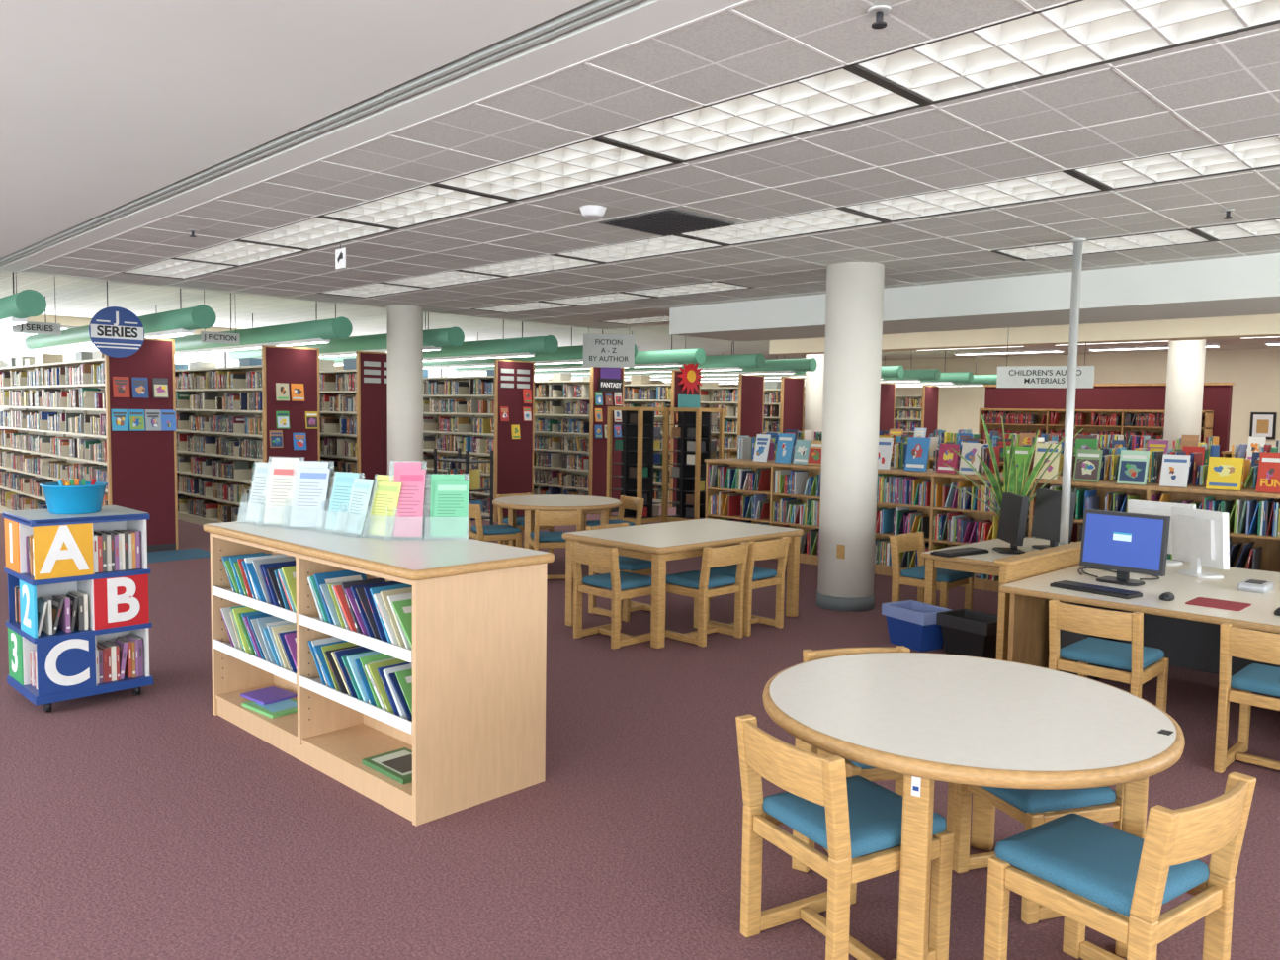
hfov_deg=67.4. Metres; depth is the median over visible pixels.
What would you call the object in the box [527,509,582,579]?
chair
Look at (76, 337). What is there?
pendant light
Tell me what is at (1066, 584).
keyboard
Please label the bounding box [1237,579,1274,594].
barcode scanner
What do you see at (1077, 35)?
ceiling light fixture
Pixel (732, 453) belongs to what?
bookcase
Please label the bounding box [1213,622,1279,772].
chair
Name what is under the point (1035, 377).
sign
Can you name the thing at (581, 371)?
pendant light
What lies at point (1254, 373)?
wall
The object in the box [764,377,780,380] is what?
pendant light
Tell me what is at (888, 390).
bookshelves
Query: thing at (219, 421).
books
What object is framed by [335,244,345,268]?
arrow sign
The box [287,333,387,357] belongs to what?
pendant light
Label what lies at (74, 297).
ceiling
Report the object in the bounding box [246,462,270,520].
brochure holder
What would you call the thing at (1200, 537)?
computer monitor
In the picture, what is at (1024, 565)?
divider
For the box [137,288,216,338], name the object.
pendant light
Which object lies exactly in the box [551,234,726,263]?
ceiling light fixture
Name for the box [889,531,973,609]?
chair
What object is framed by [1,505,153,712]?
cart
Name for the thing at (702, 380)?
pendant light
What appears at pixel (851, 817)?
chair
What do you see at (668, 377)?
pendant light
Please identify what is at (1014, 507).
computer monitor
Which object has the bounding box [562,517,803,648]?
table
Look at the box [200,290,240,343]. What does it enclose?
aisle sign
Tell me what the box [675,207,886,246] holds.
ceiling light fixture
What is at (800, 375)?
pendant light
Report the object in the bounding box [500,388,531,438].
books
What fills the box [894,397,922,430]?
books
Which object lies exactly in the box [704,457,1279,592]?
bookcase
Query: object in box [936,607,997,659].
waste bin
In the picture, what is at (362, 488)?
brochure holder
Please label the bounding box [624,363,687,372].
pendant light
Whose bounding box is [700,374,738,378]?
pendant light
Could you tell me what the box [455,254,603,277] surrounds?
ceiling light fixture
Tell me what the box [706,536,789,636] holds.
chair
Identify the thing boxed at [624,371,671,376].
pendant light
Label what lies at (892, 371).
pendant light
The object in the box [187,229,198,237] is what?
sprinkler
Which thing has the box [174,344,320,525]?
bookshelves
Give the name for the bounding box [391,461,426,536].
brochure holder
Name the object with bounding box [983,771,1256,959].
chair
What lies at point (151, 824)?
floor
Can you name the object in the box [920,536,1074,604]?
desk
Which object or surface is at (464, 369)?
pendant light
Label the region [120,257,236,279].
ceiling light fixture
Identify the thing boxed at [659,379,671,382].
pendant light
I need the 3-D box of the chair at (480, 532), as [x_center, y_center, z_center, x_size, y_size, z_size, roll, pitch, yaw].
[-1.436,0.544,9.241,0.492,0.670,0.416,-1,5,-27]
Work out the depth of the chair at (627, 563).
7.29 m
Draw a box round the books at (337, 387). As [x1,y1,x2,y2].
[319,357,356,514]
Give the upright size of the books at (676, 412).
0.700 m
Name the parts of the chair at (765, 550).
seat, backrest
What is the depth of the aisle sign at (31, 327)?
9.66 m
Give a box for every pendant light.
[0,271,46,328]
[24,325,93,352]
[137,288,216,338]
[155,293,352,355]
[228,347,261,361]
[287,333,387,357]
[319,312,558,365]
[423,312,464,350]
[423,319,637,368]
[452,365,494,372]
[534,362,590,370]
[534,368,590,375]
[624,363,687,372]
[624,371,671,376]
[634,335,705,367]
[650,375,671,379]
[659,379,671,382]
[693,341,765,370]
[700,357,817,375]
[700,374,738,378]
[700,378,738,381]
[700,381,738,384]
[736,351,973,385]
[756,371,805,377]
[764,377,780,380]
[804,355,997,387]
[880,365,903,379]
[880,366,939,382]
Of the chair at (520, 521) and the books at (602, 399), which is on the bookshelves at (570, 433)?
the books at (602, 399)
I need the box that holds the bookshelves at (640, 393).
[547,369,700,507]
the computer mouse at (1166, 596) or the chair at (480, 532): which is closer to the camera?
the computer mouse at (1166, 596)
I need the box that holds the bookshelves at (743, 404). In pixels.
[627,374,764,458]
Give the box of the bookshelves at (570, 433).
[533,366,624,513]
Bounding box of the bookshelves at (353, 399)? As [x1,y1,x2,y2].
[319,350,387,520]
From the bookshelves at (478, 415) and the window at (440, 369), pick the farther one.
the window at (440, 369)
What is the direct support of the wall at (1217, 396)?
on the floor
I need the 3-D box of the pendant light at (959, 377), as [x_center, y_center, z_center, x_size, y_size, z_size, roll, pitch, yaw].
[4.890,-2.673,23.099,0.236,0.771,6.512,-3,6,-45]
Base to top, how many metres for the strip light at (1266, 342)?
0.050 m
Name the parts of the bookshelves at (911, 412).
metal shelving, panel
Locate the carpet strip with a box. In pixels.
[147,547,210,563]
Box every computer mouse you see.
[1159,592,1174,600]
[1274,606,1279,615]
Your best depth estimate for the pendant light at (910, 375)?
20.03 m
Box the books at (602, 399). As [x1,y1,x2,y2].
[594,391,621,437]
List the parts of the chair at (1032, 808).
seat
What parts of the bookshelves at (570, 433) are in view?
metal shelving, panel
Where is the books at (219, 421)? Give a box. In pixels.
[174,357,262,521]
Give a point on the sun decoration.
(690, 377)
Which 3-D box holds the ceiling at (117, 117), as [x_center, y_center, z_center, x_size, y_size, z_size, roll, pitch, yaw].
[0.106,-1.648,4.320,12.760,0.310,14.560,-3,6,-45]
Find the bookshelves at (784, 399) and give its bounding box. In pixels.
[763,376,804,434]
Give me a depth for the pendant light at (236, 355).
15.58 m
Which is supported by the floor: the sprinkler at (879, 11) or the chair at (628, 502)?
the chair at (628, 502)
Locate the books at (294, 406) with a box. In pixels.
[269,382,318,449]
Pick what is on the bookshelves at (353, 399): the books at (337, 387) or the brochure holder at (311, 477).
the books at (337, 387)
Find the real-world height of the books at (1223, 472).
0.324 m
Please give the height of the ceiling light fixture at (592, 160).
0.096 m
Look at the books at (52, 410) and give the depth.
11.77 m
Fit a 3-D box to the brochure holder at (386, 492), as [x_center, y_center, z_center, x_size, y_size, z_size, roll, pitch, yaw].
[-1.167,0.119,4.372,0.206,0.280,0.150,3,5,31]
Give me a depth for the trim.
5.01 m
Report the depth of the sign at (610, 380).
14.54 m
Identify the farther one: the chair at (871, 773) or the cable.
the cable
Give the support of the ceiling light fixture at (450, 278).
attached to the ceiling at (117, 117)
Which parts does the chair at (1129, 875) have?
seat, backrest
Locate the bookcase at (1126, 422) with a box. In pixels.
[978,408,1213,447]
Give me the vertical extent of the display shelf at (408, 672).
0.967 m
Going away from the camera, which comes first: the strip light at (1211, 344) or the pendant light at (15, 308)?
the pendant light at (15, 308)
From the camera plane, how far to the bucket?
4.95 m
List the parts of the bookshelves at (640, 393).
metal shelving, panel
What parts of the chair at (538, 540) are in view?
seat, backrest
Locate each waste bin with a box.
[881,599,951,651]
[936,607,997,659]
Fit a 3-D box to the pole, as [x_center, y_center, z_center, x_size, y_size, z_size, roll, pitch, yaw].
[2.867,-0.224,6.419,0.100,2.738,0.100,-3,6,-45]
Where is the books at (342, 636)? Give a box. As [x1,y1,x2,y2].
[220,552,412,783]
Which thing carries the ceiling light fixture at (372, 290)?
attached to the ceiling at (117, 117)
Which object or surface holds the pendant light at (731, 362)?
hanging from the ceiling at (74, 297)
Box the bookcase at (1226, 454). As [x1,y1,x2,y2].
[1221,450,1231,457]
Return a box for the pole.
[1059,237,1086,545]
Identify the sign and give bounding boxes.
[12,274,61,335]
[88,306,144,357]
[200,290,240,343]
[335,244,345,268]
[583,333,634,367]
[597,366,622,392]
[996,362,1067,387]
[1075,352,1094,388]
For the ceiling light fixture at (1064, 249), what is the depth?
6.91 m
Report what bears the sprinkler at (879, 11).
attached to the ceiling at (117, 117)
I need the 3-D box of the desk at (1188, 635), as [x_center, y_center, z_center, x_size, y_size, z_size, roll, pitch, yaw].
[3.832,0.962,5.029,1.900,0.600,3.190,-3,6,-45]
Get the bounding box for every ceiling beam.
[669,253,1279,341]
[768,313,1279,354]
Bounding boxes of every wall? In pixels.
[27,314,735,387]
[735,347,1279,450]
[983,382,1234,456]
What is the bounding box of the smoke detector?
[579,204,606,218]
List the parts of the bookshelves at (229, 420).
metal shelving, panel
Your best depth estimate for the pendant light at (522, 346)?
13.31 m
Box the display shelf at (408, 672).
[203,514,554,826]
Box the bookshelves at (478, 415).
[423,358,534,521]
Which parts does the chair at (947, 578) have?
backrest, seat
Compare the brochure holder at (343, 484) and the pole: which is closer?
the brochure holder at (343, 484)
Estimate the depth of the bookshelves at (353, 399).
11.96 m
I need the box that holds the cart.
[433,447,493,524]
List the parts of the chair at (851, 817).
backrest, seat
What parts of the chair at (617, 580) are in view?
backrest, seat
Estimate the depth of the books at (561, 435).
15.12 m
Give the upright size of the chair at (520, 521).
0.670 m
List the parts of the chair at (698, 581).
seat, backrest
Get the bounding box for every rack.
[605,406,666,524]
[664,407,724,521]
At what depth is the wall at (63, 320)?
16.84 m
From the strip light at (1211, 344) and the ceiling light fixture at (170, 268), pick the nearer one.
the ceiling light fixture at (170, 268)
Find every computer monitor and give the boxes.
[992,492,1028,554]
[1030,488,1076,549]
[1079,509,1170,586]
[1127,499,1195,565]
[1171,506,1229,579]
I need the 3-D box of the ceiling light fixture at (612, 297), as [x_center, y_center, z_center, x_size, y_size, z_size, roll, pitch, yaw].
[-0.464,-1.962,10.197,0.576,0.096,1.291,-3,6,-45]
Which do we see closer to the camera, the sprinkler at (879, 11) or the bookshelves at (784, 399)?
the sprinkler at (879, 11)
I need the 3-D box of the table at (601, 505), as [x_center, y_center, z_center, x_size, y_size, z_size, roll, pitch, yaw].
[-0.823,0.534,9.525,1.280,0.670,1.280,-3,6,-45]
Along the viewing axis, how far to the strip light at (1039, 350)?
21.40 m
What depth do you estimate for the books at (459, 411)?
14.01 m
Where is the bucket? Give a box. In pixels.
[39,478,107,513]
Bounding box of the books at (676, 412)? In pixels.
[675,411,678,426]
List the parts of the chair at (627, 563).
backrest, seat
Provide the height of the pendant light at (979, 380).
0.771 m
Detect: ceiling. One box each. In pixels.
[0,0,1279,329]
[0,270,1279,359]
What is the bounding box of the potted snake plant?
[942,414,1084,523]
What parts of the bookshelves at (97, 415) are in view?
metal shelving, panel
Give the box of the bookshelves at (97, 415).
[0,338,178,551]
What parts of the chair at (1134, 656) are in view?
backrest, seat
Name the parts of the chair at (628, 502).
seat, backrest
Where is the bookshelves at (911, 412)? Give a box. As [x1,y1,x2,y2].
[894,385,938,437]
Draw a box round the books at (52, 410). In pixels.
[0,350,107,510]
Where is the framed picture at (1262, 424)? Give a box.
[1249,412,1277,438]
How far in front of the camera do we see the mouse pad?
5.00 m
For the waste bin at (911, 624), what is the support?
on the floor
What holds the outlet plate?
attached to the pillar at (854, 305)
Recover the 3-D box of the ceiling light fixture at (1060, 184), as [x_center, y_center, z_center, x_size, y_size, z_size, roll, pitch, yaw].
[1.780,-1.573,5.220,0.576,0.096,1.291,-3,6,-45]
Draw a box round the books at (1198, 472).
[737,435,1258,489]
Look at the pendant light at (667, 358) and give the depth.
14.97 m
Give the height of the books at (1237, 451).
0.296 m
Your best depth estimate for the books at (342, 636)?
4.15 m
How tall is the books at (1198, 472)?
0.276 m
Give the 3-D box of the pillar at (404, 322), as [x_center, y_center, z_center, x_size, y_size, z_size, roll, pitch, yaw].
[-2.773,-0.662,11.325,0.426,2.739,0.426,-3,6,-45]
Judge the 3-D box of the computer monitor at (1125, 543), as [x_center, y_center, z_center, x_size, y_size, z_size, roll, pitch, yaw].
[2.827,0.398,5.626,0.180,0.410,0.470,-3,5,-41]
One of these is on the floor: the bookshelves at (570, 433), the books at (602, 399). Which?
the bookshelves at (570, 433)
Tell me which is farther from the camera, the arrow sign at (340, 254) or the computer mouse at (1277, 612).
the arrow sign at (340, 254)
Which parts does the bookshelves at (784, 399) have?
metal shelving, panel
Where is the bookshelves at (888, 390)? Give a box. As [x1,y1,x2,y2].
[878,382,895,434]
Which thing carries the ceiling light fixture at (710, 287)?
attached to the ceiling at (117, 117)
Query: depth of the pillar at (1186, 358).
13.42 m
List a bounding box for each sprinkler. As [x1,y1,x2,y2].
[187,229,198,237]
[867,4,892,29]
[1221,208,1235,219]
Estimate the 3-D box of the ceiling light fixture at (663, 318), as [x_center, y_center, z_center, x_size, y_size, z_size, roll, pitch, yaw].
[0.074,-2.111,12.426,0.576,0.096,1.291,-3,6,-45]
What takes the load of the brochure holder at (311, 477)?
on the display shelf at (408, 672)
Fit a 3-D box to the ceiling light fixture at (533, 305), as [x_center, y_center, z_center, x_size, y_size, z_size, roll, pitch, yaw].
[-1.367,-2.040,11.103,0.576,0.096,1.291,-3,6,-45]
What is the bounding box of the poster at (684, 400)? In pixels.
[678,394,700,408]
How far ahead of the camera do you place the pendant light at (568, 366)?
16.83 m
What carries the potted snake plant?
on the desk at (983, 563)
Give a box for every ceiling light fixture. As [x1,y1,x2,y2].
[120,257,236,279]
[170,240,307,266]
[235,216,396,250]
[315,282,426,298]
[318,183,513,229]
[379,269,505,288]
[431,137,679,201]
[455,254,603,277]
[469,301,573,313]
[539,292,656,306]
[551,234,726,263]
[594,66,928,163]
[597,315,669,325]
[618,281,754,297]
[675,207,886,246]
[839,170,1108,222]
[847,0,1279,104]
[991,242,1073,260]
[1066,135,1279,190]
[1082,228,1213,255]
[1190,218,1279,241]
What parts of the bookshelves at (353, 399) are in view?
metal shelving, panel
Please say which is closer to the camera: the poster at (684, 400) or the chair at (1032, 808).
the chair at (1032, 808)
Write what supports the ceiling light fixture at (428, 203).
attached to the ceiling at (117, 117)
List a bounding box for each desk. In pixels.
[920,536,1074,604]
[998,561,1279,676]
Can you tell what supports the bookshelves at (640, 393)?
on the floor
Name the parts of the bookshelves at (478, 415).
metal shelving, panel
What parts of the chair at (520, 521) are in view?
backrest, seat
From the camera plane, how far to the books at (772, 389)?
17.99 m
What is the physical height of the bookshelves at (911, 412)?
2.240 m
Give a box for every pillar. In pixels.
[386,304,424,530]
[803,353,824,440]
[816,261,884,611]
[1163,339,1205,448]
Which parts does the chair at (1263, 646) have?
backrest, seat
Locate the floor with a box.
[0,505,1279,959]
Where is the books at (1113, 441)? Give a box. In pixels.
[878,427,1279,461]
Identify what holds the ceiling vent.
in the ceiling at (117, 117)
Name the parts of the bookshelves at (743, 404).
metal shelving, panel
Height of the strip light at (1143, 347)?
0.050 m
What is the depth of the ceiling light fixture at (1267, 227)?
6.03 m
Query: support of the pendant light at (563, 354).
hanging from the ceiling at (74, 297)
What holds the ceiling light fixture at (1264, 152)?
attached to the ceiling at (117, 117)
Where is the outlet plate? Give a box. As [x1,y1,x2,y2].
[836,544,845,559]
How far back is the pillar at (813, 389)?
17.67 m
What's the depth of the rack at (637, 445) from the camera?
13.03 m
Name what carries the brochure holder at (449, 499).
on the display shelf at (408, 672)
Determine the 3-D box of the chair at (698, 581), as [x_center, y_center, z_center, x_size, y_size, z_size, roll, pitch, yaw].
[0.438,0.759,6.634,0.416,0.670,0.492,-3,6,-45]
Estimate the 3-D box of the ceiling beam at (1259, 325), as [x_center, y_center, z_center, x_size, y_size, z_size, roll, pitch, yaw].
[6.982,-1.856,10.479,0.400,0.550,13.600,-3,6,-45]
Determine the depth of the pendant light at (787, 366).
17.10 m
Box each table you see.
[492,494,621,549]
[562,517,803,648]
[762,652,1185,959]
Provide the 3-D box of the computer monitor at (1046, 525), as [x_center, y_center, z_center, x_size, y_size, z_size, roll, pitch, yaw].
[3.002,0.292,7.008,0.180,0.430,0.420,0,4,-10]
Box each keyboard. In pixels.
[930,546,988,557]
[1049,580,1142,598]
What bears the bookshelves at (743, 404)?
on the floor
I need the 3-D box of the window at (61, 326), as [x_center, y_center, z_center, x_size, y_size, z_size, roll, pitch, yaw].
[-8.816,-1.771,18.093,5.900,2.000,0.060,-3,6,-45]
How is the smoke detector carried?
attached to the ceiling at (117, 117)
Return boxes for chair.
[465,503,521,547]
[496,492,554,553]
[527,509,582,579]
[570,540,651,649]
[585,495,644,556]
[586,522,666,621]
[665,541,749,647]
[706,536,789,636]
[735,714,953,959]
[802,645,956,869]
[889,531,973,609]
[953,783,1123,924]
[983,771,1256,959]
[1048,598,1169,712]
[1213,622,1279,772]
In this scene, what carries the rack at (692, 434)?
on the floor
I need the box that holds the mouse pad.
[1185,597,1251,610]
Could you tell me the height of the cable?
0.018 m
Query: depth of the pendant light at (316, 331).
11.43 m
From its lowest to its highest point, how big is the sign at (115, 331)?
0.510 m
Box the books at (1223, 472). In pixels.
[753,432,1279,493]
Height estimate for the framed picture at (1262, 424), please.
0.550 m
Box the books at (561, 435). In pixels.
[533,373,590,495]
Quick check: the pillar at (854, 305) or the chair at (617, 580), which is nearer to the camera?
the chair at (617, 580)
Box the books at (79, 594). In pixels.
[14,528,143,688]
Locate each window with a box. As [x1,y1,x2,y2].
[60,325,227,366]
[438,367,442,376]
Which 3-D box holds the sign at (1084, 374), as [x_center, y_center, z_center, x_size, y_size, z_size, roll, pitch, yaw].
[5.489,-1.345,11.820,0.197,0.424,0.021,3,4,24]
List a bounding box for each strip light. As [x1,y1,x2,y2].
[953,348,1064,354]
[1087,344,1168,350]
[1205,342,1220,346]
[1264,341,1279,344]
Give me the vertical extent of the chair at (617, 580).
0.670 m
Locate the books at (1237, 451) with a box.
[756,428,1278,468]
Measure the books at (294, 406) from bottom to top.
0.770 m
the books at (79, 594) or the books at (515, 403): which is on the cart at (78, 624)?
the books at (79, 594)
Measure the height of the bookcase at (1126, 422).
1.720 m
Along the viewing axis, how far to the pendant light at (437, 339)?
11.58 m
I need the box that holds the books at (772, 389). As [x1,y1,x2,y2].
[763,381,780,431]
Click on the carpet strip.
(187, 554)
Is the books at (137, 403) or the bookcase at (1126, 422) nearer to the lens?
the books at (137, 403)
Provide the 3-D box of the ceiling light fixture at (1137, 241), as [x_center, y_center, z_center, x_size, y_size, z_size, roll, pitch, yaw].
[3.285,-1.633,6.404,0.581,0.096,0.841,-3,6,-45]
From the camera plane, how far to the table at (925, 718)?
2.75 m
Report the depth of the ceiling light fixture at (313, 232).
6.66 m
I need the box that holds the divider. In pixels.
[994,540,1081,660]
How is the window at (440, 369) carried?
in the wall at (63, 320)
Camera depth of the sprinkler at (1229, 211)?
5.37 m
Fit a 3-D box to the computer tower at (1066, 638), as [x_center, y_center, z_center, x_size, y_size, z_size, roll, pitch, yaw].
[2.681,0.979,5.800,0.408,0.420,0.200,-3,6,-45]
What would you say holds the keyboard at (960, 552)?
on the desk at (983, 563)
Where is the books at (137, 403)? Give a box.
[110,376,176,430]
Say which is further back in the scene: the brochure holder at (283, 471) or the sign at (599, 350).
the sign at (599, 350)
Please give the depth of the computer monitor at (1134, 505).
6.39 m
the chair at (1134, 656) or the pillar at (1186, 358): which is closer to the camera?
the chair at (1134, 656)
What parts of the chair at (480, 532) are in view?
backrest, seat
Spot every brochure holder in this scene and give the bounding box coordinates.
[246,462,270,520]
[262,457,299,523]
[289,461,330,527]
[325,471,359,529]
[342,478,373,534]
[365,474,402,536]
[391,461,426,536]
[429,474,469,536]
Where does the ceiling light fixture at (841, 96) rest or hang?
attached to the ceiling at (117, 117)
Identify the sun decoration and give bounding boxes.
[678,363,703,394]
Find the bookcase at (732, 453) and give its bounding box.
[727,448,1253,487]
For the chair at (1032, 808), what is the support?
on the floor
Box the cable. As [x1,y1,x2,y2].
[1077,566,1159,580]
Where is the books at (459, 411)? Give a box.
[423,368,494,512]
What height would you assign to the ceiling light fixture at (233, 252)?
0.096 m
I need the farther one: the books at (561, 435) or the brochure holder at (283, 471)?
the books at (561, 435)
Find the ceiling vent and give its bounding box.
[598,207,734,236]
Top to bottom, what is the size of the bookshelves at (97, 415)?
2.240 m
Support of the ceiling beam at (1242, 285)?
attached to the ceiling at (74, 297)
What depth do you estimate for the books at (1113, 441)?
12.20 m
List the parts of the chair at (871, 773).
backrest, seat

